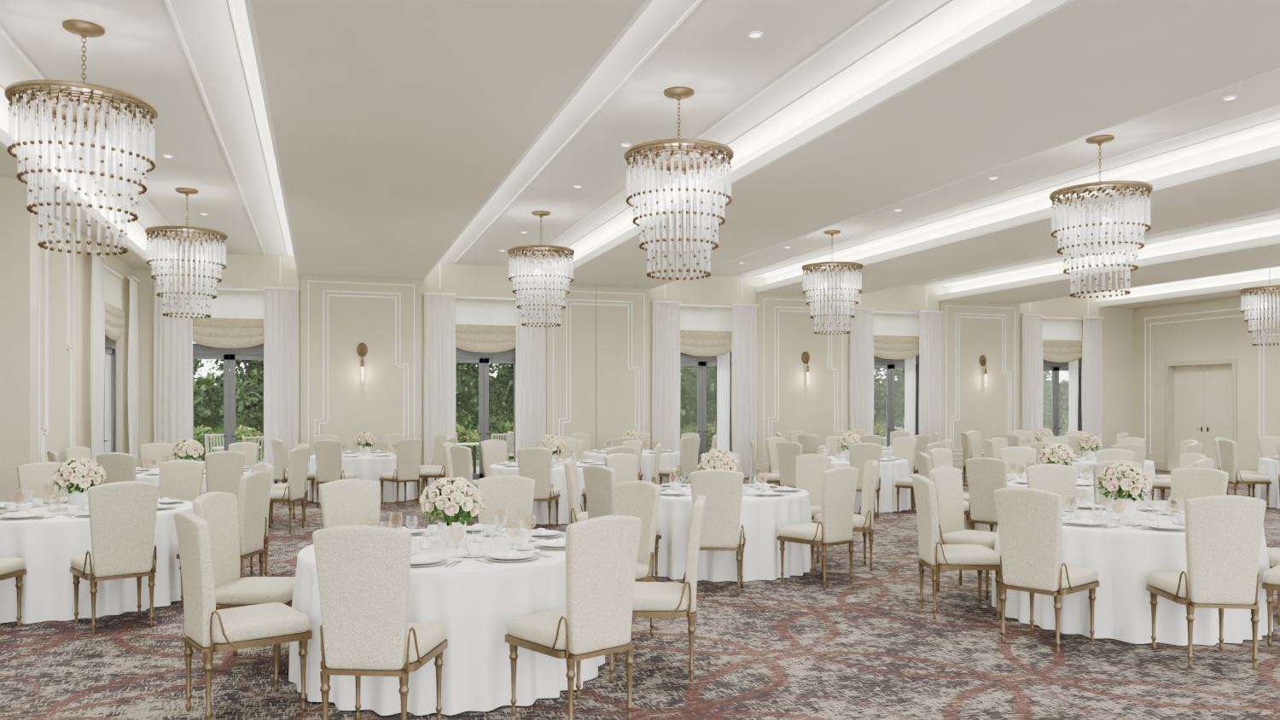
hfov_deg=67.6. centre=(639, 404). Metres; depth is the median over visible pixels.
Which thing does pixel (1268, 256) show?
ceiling
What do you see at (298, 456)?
dining chair
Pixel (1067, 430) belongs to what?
flowering shrub
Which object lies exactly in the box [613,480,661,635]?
dining chair
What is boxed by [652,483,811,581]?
tablecloth
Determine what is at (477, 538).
candle holder
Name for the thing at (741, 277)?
trim
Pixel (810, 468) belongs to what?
dining chair
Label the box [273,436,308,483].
dining chair
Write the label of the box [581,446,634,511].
dining chair
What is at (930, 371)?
curtain
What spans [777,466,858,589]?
dining chair
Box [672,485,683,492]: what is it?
coffee cup
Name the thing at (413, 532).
dinner plate
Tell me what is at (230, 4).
trim
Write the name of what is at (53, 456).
dining chair
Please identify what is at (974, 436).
dining chair
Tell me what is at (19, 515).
dinner plate
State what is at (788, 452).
dining chair
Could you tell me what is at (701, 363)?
window
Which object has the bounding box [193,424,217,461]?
flowering shrub
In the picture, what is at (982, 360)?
wall sconce
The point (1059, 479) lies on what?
dining chair
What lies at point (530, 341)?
curtain
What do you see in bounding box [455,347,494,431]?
tree
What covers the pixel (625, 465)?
dining chair
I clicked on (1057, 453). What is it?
flower arrangement
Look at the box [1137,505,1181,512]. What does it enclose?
dinner plate
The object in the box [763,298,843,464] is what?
trim
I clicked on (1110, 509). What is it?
coffee cup
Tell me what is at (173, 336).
curtain
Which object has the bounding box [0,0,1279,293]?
ceiling
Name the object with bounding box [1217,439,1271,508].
dining chair
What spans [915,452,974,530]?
dining chair
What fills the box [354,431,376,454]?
flower arrangement
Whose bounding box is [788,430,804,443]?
dining chair
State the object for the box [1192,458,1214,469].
dining chair
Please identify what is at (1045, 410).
tree
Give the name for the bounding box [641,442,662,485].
dining chair
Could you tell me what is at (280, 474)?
dining chair
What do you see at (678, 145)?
chandelier
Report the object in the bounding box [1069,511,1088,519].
coffee cup
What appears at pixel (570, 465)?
dining chair
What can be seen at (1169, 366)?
trim
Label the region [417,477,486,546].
flower arrangement
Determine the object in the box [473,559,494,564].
fork
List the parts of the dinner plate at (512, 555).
plate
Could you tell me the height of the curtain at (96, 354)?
3.870 m
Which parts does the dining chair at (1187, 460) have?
seat, backrest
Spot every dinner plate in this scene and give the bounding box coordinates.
[0,501,24,509]
[0,512,45,519]
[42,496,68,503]
[74,512,89,517]
[135,466,151,471]
[144,471,158,475]
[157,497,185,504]
[157,503,176,510]
[342,450,357,453]
[342,453,360,457]
[369,450,386,453]
[372,453,391,456]
[395,526,424,535]
[410,554,448,566]
[465,523,500,533]
[484,549,540,562]
[495,460,517,465]
[502,463,518,467]
[517,528,564,537]
[534,538,565,549]
[576,463,589,467]
[578,459,597,463]
[588,448,601,452]
[588,461,605,465]
[594,450,606,453]
[659,483,687,487]
[660,489,686,495]
[661,449,676,452]
[748,482,778,488]
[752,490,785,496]
[770,486,801,492]
[879,458,895,461]
[882,456,901,459]
[1012,479,1027,484]
[1062,517,1108,526]
[1076,473,1093,477]
[1076,481,1093,486]
[1076,502,1109,509]
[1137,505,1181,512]
[1140,522,1185,530]
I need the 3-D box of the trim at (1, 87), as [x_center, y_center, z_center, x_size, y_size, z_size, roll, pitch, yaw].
[-5.169,-2.845,6.871,0.022,0.013,22.300,0,0,-18]
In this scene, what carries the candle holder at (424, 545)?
on the tablecloth at (474, 602)
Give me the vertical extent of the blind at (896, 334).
1.140 m
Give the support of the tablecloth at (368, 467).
on the floor
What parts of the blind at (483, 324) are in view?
sheer panel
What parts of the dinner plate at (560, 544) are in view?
plate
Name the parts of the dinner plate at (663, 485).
plate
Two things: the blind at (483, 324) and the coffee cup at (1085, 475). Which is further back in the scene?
the blind at (483, 324)
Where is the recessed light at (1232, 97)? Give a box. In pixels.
[1222,95,1237,100]
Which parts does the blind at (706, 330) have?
sheer panel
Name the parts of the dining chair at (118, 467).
backrest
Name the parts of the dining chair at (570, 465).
backrest, frame, seat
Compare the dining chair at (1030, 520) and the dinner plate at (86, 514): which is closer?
the dining chair at (1030, 520)
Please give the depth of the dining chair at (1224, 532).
5.92 m
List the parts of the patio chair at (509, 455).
backrest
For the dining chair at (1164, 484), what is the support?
on the floor
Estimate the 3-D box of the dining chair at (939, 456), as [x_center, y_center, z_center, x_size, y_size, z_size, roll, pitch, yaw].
[4.017,1.105,12.073,0.513,1.090,0.606,0,0,-41]
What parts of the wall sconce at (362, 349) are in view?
lamp shade, arm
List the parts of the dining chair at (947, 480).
leg, backrest, leg, frame, seat, leg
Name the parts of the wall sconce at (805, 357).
lamp shade, arm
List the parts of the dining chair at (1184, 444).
seat, backrest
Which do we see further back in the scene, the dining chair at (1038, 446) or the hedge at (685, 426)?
the hedge at (685, 426)
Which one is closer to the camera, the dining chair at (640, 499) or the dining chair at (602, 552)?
the dining chair at (602, 552)
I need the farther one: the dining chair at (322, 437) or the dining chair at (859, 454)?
the dining chair at (322, 437)
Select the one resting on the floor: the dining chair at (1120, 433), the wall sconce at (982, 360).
the dining chair at (1120, 433)
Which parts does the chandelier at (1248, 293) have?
chain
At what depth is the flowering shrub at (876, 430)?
30.49 m
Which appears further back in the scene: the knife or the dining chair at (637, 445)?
the dining chair at (637, 445)
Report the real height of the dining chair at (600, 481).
1.090 m
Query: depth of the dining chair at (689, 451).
16.59 m
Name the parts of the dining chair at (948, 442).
leg, backrest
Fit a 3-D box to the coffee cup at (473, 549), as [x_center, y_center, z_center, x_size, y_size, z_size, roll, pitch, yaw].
[-0.967,0.849,5.544,0.148,0.070,0.148,0,0,-45]
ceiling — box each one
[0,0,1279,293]
[0,127,154,269]
[250,0,645,279]
[546,0,1279,289]
[756,131,1279,296]
[938,223,1279,303]
[1099,269,1279,308]
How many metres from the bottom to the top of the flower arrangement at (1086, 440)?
0.410 m
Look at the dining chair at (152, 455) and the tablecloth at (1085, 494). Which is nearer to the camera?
the tablecloth at (1085, 494)
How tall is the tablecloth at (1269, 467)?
0.765 m
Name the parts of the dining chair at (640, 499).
backrest, seat, frame, leg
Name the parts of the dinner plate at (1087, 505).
plate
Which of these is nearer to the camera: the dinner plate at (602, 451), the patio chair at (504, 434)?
the dinner plate at (602, 451)
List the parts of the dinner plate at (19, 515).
plate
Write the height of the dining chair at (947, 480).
1.090 m
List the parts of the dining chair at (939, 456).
backrest, seat, leg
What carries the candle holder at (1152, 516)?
on the tablecloth at (1123, 557)
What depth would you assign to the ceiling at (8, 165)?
12.42 m
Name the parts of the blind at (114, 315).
sheer panel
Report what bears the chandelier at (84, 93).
hanging from the ceiling at (141, 53)
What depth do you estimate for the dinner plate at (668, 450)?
17.67 m
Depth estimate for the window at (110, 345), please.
16.32 m
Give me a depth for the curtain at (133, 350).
16.79 m
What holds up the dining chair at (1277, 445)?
on the floor
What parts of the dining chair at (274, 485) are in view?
leg, seat, leg, backrest, leg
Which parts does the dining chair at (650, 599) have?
leg, leg, seat, frame, leg, backrest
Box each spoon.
[450,560,462,567]
[533,552,552,557]
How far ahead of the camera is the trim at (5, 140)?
11.74 m
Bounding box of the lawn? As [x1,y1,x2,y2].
[215,435,1064,466]
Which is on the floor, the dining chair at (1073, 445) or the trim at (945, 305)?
the dining chair at (1073, 445)
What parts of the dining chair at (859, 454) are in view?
backrest, frame, leg, leg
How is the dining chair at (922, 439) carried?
on the floor
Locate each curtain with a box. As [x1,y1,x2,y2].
[87,250,104,485]
[101,263,104,453]
[127,275,139,467]
[153,282,192,459]
[262,286,299,483]
[423,291,455,486]
[515,295,546,462]
[651,300,680,451]
[716,352,729,451]
[730,303,758,477]
[849,308,875,435]
[904,355,915,437]
[917,310,942,442]
[1020,314,1044,443]
[1068,359,1078,431]
[1081,316,1104,457]
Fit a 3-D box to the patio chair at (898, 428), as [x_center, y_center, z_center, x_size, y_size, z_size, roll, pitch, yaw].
[7.093,1.171,27.189,0.540,1.004,0.516,0,0,-43]
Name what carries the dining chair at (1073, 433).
on the floor
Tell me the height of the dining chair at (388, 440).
1.090 m
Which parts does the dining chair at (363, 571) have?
leg, leg, backrest, frame, seat, leg, leg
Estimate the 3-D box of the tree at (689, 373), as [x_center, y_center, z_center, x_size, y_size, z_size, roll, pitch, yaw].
[2.181,-1.392,33.401,2.906,6.351,3.486,0,0,-37]
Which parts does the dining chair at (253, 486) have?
leg, frame, leg, backrest, leg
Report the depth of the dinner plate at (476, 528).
6.63 m
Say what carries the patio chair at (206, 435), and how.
on the terrace
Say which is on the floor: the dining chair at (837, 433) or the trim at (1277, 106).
the dining chair at (837, 433)
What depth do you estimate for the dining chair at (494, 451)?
15.10 m
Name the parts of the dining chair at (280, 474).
backrest, frame, seat, leg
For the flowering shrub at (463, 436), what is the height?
1.227 m
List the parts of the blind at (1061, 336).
sheer panel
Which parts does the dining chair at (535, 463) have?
backrest, frame, leg, seat, leg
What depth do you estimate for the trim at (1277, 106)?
11.80 m
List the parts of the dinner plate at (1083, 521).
plate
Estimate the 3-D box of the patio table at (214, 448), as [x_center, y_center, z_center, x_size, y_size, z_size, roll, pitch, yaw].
[-8.690,1.298,20.612,1.000,0.745,1.000,0,0,-18]
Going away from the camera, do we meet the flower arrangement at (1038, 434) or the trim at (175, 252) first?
the trim at (175, 252)
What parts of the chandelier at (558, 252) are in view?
chain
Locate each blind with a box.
[101,262,125,340]
[192,286,264,348]
[455,296,515,352]
[680,303,732,356]
[873,310,919,360]
[1042,316,1082,362]
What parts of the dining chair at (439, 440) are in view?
leg, seat, backrest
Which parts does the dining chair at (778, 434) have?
backrest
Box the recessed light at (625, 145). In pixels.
[620,143,631,147]
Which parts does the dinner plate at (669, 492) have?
plate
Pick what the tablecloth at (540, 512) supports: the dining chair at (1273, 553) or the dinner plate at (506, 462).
the dinner plate at (506, 462)
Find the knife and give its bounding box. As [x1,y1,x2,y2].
[444,560,456,567]
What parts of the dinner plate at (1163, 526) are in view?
plate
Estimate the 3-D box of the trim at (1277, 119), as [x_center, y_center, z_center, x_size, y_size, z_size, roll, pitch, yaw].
[6.029,-2.845,10.590,0.022,0.013,22.300,0,0,-18]
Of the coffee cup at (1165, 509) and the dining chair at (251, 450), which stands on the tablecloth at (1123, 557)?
the coffee cup at (1165, 509)
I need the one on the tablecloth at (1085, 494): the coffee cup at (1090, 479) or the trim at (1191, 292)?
the coffee cup at (1090, 479)
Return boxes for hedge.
[193,371,263,445]
[459,375,513,440]
[680,380,716,439]
[873,378,904,436]
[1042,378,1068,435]
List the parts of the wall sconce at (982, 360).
arm, lamp shade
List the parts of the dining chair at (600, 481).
backrest, leg, seat, frame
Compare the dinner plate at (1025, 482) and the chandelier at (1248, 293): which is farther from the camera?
the chandelier at (1248, 293)
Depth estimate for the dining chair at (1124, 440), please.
16.21 m
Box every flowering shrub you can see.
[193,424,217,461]
[235,424,263,464]
[455,423,478,460]
[500,423,513,462]
[688,421,716,453]
[872,424,884,445]
[1062,426,1068,436]
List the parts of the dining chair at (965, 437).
leg, backrest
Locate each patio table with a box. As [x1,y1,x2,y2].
[211,446,261,449]
[455,442,478,473]
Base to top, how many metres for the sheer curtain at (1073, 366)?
3.800 m
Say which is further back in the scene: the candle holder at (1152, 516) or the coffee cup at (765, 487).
the coffee cup at (765, 487)
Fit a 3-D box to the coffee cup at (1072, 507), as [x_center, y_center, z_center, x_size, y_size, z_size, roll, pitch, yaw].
[3.565,0.849,7.890,0.148,0.070,0.148,0,0,18]
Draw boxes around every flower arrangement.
[51,458,106,509]
[170,438,203,460]
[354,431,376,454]
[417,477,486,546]
[537,435,566,465]
[622,430,641,441]
[698,448,738,471]
[836,432,861,459]
[848,428,866,439]
[1033,428,1054,442]
[1038,443,1076,465]
[1076,434,1102,459]
[1095,462,1154,518]
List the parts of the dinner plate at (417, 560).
plate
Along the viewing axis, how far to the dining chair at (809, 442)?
18.16 m
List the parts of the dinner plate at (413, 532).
plate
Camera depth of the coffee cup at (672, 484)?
9.92 m
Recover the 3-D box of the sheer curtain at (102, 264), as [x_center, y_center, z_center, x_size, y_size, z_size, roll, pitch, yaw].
[-8.284,-0.265,14.692,0.066,3.800,0.312,0,0,-18]
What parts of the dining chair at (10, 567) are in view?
seat, frame, leg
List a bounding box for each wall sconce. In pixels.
[356,343,367,382]
[801,351,809,385]
[978,354,987,386]
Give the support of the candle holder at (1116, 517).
on the tablecloth at (1123, 557)
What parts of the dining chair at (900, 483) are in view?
leg, seat, frame, leg, backrest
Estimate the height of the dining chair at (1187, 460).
1.090 m
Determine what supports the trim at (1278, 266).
attached to the ceiling at (141, 53)
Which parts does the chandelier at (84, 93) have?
chain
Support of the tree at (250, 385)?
on the lawn
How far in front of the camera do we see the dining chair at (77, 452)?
12.74 m
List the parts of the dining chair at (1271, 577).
leg, frame, seat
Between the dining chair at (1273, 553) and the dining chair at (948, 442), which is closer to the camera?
the dining chair at (1273, 553)
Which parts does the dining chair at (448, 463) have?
backrest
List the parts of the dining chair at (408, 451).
leg, seat, leg, frame, leg, backrest, leg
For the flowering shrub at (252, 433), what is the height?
1.196 m
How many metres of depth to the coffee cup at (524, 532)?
6.17 m
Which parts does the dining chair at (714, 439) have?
backrest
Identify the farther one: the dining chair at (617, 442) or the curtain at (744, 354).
the curtain at (744, 354)
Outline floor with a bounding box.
[0,469,1279,719]
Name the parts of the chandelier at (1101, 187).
chain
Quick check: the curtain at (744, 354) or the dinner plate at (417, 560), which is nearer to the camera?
the dinner plate at (417, 560)
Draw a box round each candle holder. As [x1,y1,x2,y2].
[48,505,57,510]
[418,541,430,548]
[429,536,437,541]
[471,535,482,541]
[1092,509,1102,515]
[1110,512,1120,519]
[1146,513,1156,518]
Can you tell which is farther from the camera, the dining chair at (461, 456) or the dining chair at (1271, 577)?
the dining chair at (461, 456)
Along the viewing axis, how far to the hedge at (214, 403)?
39.34 m
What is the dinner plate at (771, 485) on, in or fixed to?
on the tablecloth at (761, 519)
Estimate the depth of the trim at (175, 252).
17.77 m
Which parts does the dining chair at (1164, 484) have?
leg, seat, frame, leg, backrest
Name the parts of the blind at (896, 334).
sheer panel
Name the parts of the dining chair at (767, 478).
backrest, frame, seat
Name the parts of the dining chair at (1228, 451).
backrest, leg, frame, leg, seat, leg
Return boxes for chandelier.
[4,19,157,255]
[144,187,227,318]
[506,210,575,327]
[623,86,733,279]
[801,230,863,334]
[1048,134,1152,298]
[1239,267,1279,346]
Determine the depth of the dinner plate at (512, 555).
5.44 m
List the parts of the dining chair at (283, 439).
backrest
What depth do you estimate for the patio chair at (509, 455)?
23.28 m
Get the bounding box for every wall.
[0,147,37,504]
[37,199,133,463]
[133,250,1133,486]
[1133,291,1279,468]
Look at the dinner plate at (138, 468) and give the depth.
12.68 m
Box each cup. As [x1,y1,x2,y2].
[0,502,18,511]
[13,506,34,514]
[27,498,46,506]
[62,505,83,515]
[410,544,420,556]
[422,524,438,536]
[459,543,486,558]
[478,524,500,536]
[510,536,534,550]
[516,529,537,541]
[666,482,677,489]
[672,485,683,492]
[742,487,751,494]
[752,482,763,488]
[758,484,773,492]
[1007,473,1018,479]
[1017,471,1026,477]
[1062,502,1081,511]
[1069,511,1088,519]
[1080,472,1090,479]
[1086,477,1093,483]
[1106,502,1114,511]
[1122,515,1145,525]
[1156,505,1175,515]
[1171,514,1185,525]
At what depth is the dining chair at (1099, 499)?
9.55 m
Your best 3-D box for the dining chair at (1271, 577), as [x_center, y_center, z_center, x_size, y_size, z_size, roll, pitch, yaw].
[4.634,1.105,6.483,0.513,1.090,0.606,0,0,-43]
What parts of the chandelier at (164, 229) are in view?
chain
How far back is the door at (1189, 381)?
23.43 m
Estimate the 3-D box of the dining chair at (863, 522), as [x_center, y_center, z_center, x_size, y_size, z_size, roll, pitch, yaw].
[2.091,1.105,9.684,0.606,1.090,0.513,0,0,4]
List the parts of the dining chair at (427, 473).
seat, frame, backrest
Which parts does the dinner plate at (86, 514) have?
plate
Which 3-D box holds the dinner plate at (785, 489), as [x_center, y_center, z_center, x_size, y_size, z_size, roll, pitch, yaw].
[1.486,0.859,9.734,0.316,0.050,0.316,0,0,4]
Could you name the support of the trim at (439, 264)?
attached to the wall at (375, 405)
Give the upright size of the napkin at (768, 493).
0.050 m
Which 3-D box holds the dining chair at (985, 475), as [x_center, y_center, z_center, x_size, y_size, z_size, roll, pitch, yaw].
[3.842,1.105,10.261,0.606,1.090,0.513,0,0,-41]
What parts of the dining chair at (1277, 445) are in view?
backrest, frame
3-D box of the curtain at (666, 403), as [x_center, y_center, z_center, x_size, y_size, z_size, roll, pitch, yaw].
[0.571,-0.300,20.705,0.650,3.870,0.100,0,0,-18]
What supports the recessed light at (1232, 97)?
in the ceiling at (141, 53)
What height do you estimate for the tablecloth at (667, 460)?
0.765 m
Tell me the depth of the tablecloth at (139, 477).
11.87 m
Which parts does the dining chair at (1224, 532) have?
leg, seat, leg, frame, leg, backrest, leg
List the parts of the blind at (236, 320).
sheer panel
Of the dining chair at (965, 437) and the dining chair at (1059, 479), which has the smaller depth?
the dining chair at (1059, 479)
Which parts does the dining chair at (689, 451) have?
seat, frame, backrest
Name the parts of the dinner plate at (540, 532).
plate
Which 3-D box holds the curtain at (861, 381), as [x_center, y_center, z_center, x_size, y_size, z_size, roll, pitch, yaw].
[5.167,-0.300,22.232,0.643,3.870,0.100,0,0,-18]
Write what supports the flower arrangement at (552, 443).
on the tablecloth at (540, 512)
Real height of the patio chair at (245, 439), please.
1.004 m
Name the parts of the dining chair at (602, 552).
leg, seat, frame, leg, leg, backrest, leg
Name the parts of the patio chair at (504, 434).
backrest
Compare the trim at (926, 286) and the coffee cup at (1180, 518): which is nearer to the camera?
the coffee cup at (1180, 518)
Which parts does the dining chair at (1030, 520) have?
leg, backrest, leg, frame, leg, seat, leg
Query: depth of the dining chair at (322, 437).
17.86 m
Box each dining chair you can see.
[0,557,26,628]
[17,461,71,503]
[46,450,60,462]
[63,446,91,489]
[69,481,159,634]
[95,452,159,499]
[139,442,174,469]
[158,459,204,501]
[174,511,312,719]
[175,471,270,605]
[192,491,295,674]
[203,451,245,502]
[228,442,259,467]
[250,462,273,576]
[268,447,308,532]
[270,438,315,505]
[270,443,310,524]
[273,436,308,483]
[312,524,448,719]
[314,434,338,441]
[314,439,356,507]
[319,478,380,529]
[378,438,422,506]
[382,433,406,452]
[416,436,456,499]
[419,434,449,490]
[442,442,477,516]
[449,445,475,526]
[477,475,535,529]
[480,439,506,477]
[504,515,642,719]
[517,447,560,529]
[557,438,583,461]
[564,458,587,524]
[570,432,589,457]
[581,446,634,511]
[582,465,661,581]
[604,453,637,483]
[608,494,705,682]
[613,437,643,480]
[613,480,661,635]
[622,440,643,480]
[638,431,650,449]
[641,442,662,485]
[657,436,700,484]
[680,432,699,438]
[686,434,717,483]
[689,469,745,595]
[701,452,739,471]
[749,438,779,484]
[766,436,785,473]
[776,431,781,485]
[776,442,802,488]
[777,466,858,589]
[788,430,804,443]
[795,453,831,520]
[797,433,818,454]
[814,459,878,570]
[825,436,848,456]
[834,430,849,436]
[849,442,881,517]
[860,434,882,445]
[890,430,909,447]
[893,436,917,501]
[895,442,945,513]
[909,439,951,506]
[912,475,1000,621]
[913,434,930,473]
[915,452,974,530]
[928,448,969,529]
[929,432,938,443]
[929,466,996,599]
[960,432,971,485]
[965,457,1007,532]
[966,430,983,458]
[983,439,996,459]
[990,436,1007,459]
[994,434,1019,447]
[994,487,1099,654]
[999,447,1035,475]
[1009,430,1032,447]
[1025,464,1077,506]
[1029,442,1054,465]
[1041,436,1068,446]
[1060,435,1084,456]
[1065,430,1088,436]
[1093,460,1141,506]
[1096,448,1134,462]
[1111,443,1146,470]
[1115,432,1128,444]
[1116,434,1129,444]
[1117,437,1146,445]
[1146,494,1266,670]
[1147,453,1206,506]
[1151,442,1202,500]
[1155,439,1198,500]
[1170,467,1228,511]
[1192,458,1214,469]
[1213,436,1257,497]
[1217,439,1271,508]
[1257,436,1279,458]
[1262,564,1279,646]
[1267,547,1279,625]
[1276,442,1279,509]
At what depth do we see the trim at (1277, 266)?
19.65 m
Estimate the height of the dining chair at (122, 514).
1.090 m
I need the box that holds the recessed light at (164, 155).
[162,154,174,157]
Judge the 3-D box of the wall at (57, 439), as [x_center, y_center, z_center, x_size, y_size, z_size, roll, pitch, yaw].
[-8.349,-0.600,14.271,0.250,4.500,7.350,0,0,-18]
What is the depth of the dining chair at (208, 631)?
4.96 m
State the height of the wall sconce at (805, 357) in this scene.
0.790 m
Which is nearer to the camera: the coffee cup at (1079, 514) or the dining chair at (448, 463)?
the coffee cup at (1079, 514)
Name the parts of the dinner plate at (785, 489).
plate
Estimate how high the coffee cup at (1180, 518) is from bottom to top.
0.070 m
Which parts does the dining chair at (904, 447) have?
backrest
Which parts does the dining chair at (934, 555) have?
leg, backrest, leg, frame, seat, leg, leg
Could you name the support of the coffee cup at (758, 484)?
on the tablecloth at (761, 519)
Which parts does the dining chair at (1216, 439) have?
backrest, seat, leg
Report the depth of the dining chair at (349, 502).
7.12 m
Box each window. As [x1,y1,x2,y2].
[103,334,116,453]
[192,343,263,451]
[455,348,515,480]
[680,351,732,479]
[873,354,919,473]
[1042,357,1082,436]
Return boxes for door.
[1174,365,1204,469]
[1204,363,1232,469]
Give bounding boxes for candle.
[420,542,429,548]
[1111,515,1120,519]
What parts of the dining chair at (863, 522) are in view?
leg, seat, frame, leg, backrest, leg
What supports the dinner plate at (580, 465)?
on the tablecloth at (540, 512)
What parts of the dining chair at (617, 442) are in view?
backrest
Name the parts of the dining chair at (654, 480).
backrest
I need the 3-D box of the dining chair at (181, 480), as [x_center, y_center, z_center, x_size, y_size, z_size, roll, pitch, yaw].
[-4.636,1.105,9.387,0.513,1.090,0.606,0,0,5]
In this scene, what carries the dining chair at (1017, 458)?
on the floor
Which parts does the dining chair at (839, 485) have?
leg, seat, leg, frame, leg, backrest, leg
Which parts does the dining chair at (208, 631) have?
leg, backrest, leg, frame, seat, leg, leg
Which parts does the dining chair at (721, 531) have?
backrest, frame, leg, seat, leg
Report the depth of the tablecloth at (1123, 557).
6.67 m
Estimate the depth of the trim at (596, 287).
20.26 m
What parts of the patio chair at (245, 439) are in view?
frame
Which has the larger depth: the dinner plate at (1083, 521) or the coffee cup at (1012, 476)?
the coffee cup at (1012, 476)
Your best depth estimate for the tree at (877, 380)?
41.76 m
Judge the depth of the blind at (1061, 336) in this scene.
24.16 m
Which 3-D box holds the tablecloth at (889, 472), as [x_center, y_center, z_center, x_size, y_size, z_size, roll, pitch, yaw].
[3.369,1.268,15.405,1.895,0.765,1.899,0,0,0]
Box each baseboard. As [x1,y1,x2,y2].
[306,464,966,489]
[1153,461,1257,471]
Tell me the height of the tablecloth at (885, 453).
0.765 m
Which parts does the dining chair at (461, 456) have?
backrest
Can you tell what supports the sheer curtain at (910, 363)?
hanging from the window at (890, 364)
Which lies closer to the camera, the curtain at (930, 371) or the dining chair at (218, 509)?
the dining chair at (218, 509)
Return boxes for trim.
[0,26,190,250]
[0,85,161,245]
[0,128,157,269]
[38,209,75,462]
[164,0,265,253]
[174,251,280,284]
[227,0,288,255]
[244,0,299,274]
[308,280,414,468]
[422,0,652,279]
[439,263,440,290]
[454,0,702,262]
[517,0,895,265]
[538,0,957,266]
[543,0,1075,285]
[552,290,645,436]
[595,286,596,449]
[651,67,1279,289]
[664,277,742,301]
[735,104,1279,275]
[752,118,1279,276]
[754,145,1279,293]
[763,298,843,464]
[849,208,1279,296]
[859,285,926,308]
[923,212,1279,284]
[937,233,1279,300]
[938,218,1279,285]
[945,305,1015,459]
[1022,266,1278,303]
[1029,294,1088,314]
[1098,277,1279,307]
[1106,266,1279,291]
[1144,303,1279,460]
[1164,358,1237,471]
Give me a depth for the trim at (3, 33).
9.02 m
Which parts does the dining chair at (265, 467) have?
leg, backrest, leg, frame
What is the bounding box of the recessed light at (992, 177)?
[988,176,998,180]
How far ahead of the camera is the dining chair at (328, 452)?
15.21 m
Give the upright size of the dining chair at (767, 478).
1.090 m
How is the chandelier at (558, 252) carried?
hanging from the ceiling at (141, 53)
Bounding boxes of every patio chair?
[204,434,223,453]
[243,436,263,463]
[490,433,510,461]
[506,431,513,456]
[883,427,901,447]
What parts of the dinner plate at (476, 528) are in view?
plate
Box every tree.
[193,359,213,428]
[210,343,263,441]
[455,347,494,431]
[475,348,515,428]
[680,352,730,449]
[873,368,883,398]
[874,368,904,420]
[1042,371,1051,420]
[1042,371,1051,425]
[1063,372,1068,420]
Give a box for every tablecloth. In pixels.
[0,499,193,623]
[135,468,250,498]
[288,528,605,715]
[308,452,420,503]
[488,461,605,524]
[581,449,682,485]
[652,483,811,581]
[818,447,893,457]
[828,456,910,512]
[974,475,1148,532]
[991,506,1273,645]
[1063,457,1157,500]
[1255,457,1279,508]
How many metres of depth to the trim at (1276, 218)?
17.16 m
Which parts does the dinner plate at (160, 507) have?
plate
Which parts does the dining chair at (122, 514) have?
leg, leg, seat, frame, backrest, leg, leg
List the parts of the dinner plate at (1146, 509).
plate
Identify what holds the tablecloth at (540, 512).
on the floor
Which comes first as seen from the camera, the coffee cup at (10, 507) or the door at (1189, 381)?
the coffee cup at (10, 507)
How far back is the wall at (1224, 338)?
22.75 m
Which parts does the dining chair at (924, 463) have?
backrest, seat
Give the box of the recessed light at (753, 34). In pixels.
[747,31,762,38]
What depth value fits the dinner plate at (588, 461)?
14.38 m
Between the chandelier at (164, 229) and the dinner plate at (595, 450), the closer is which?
the chandelier at (164, 229)
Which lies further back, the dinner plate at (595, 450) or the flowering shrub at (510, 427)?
the flowering shrub at (510, 427)
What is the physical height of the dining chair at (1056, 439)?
1.090 m
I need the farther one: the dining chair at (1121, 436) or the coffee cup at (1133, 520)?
the dining chair at (1121, 436)
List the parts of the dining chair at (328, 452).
leg, backrest, frame, seat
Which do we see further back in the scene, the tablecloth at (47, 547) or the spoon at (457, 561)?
the tablecloth at (47, 547)
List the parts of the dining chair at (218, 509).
backrest, leg, frame, seat, leg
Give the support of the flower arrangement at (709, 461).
on the tablecloth at (761, 519)
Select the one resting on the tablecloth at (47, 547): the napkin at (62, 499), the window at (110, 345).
the napkin at (62, 499)
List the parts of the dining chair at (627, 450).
leg, backrest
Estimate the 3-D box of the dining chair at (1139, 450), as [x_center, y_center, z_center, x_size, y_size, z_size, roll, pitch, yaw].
[7.033,1.105,13.944,0.513,1.090,0.606,0,0,7]
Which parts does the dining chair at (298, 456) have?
leg, seat, frame, leg, backrest, leg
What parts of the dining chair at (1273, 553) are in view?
seat, leg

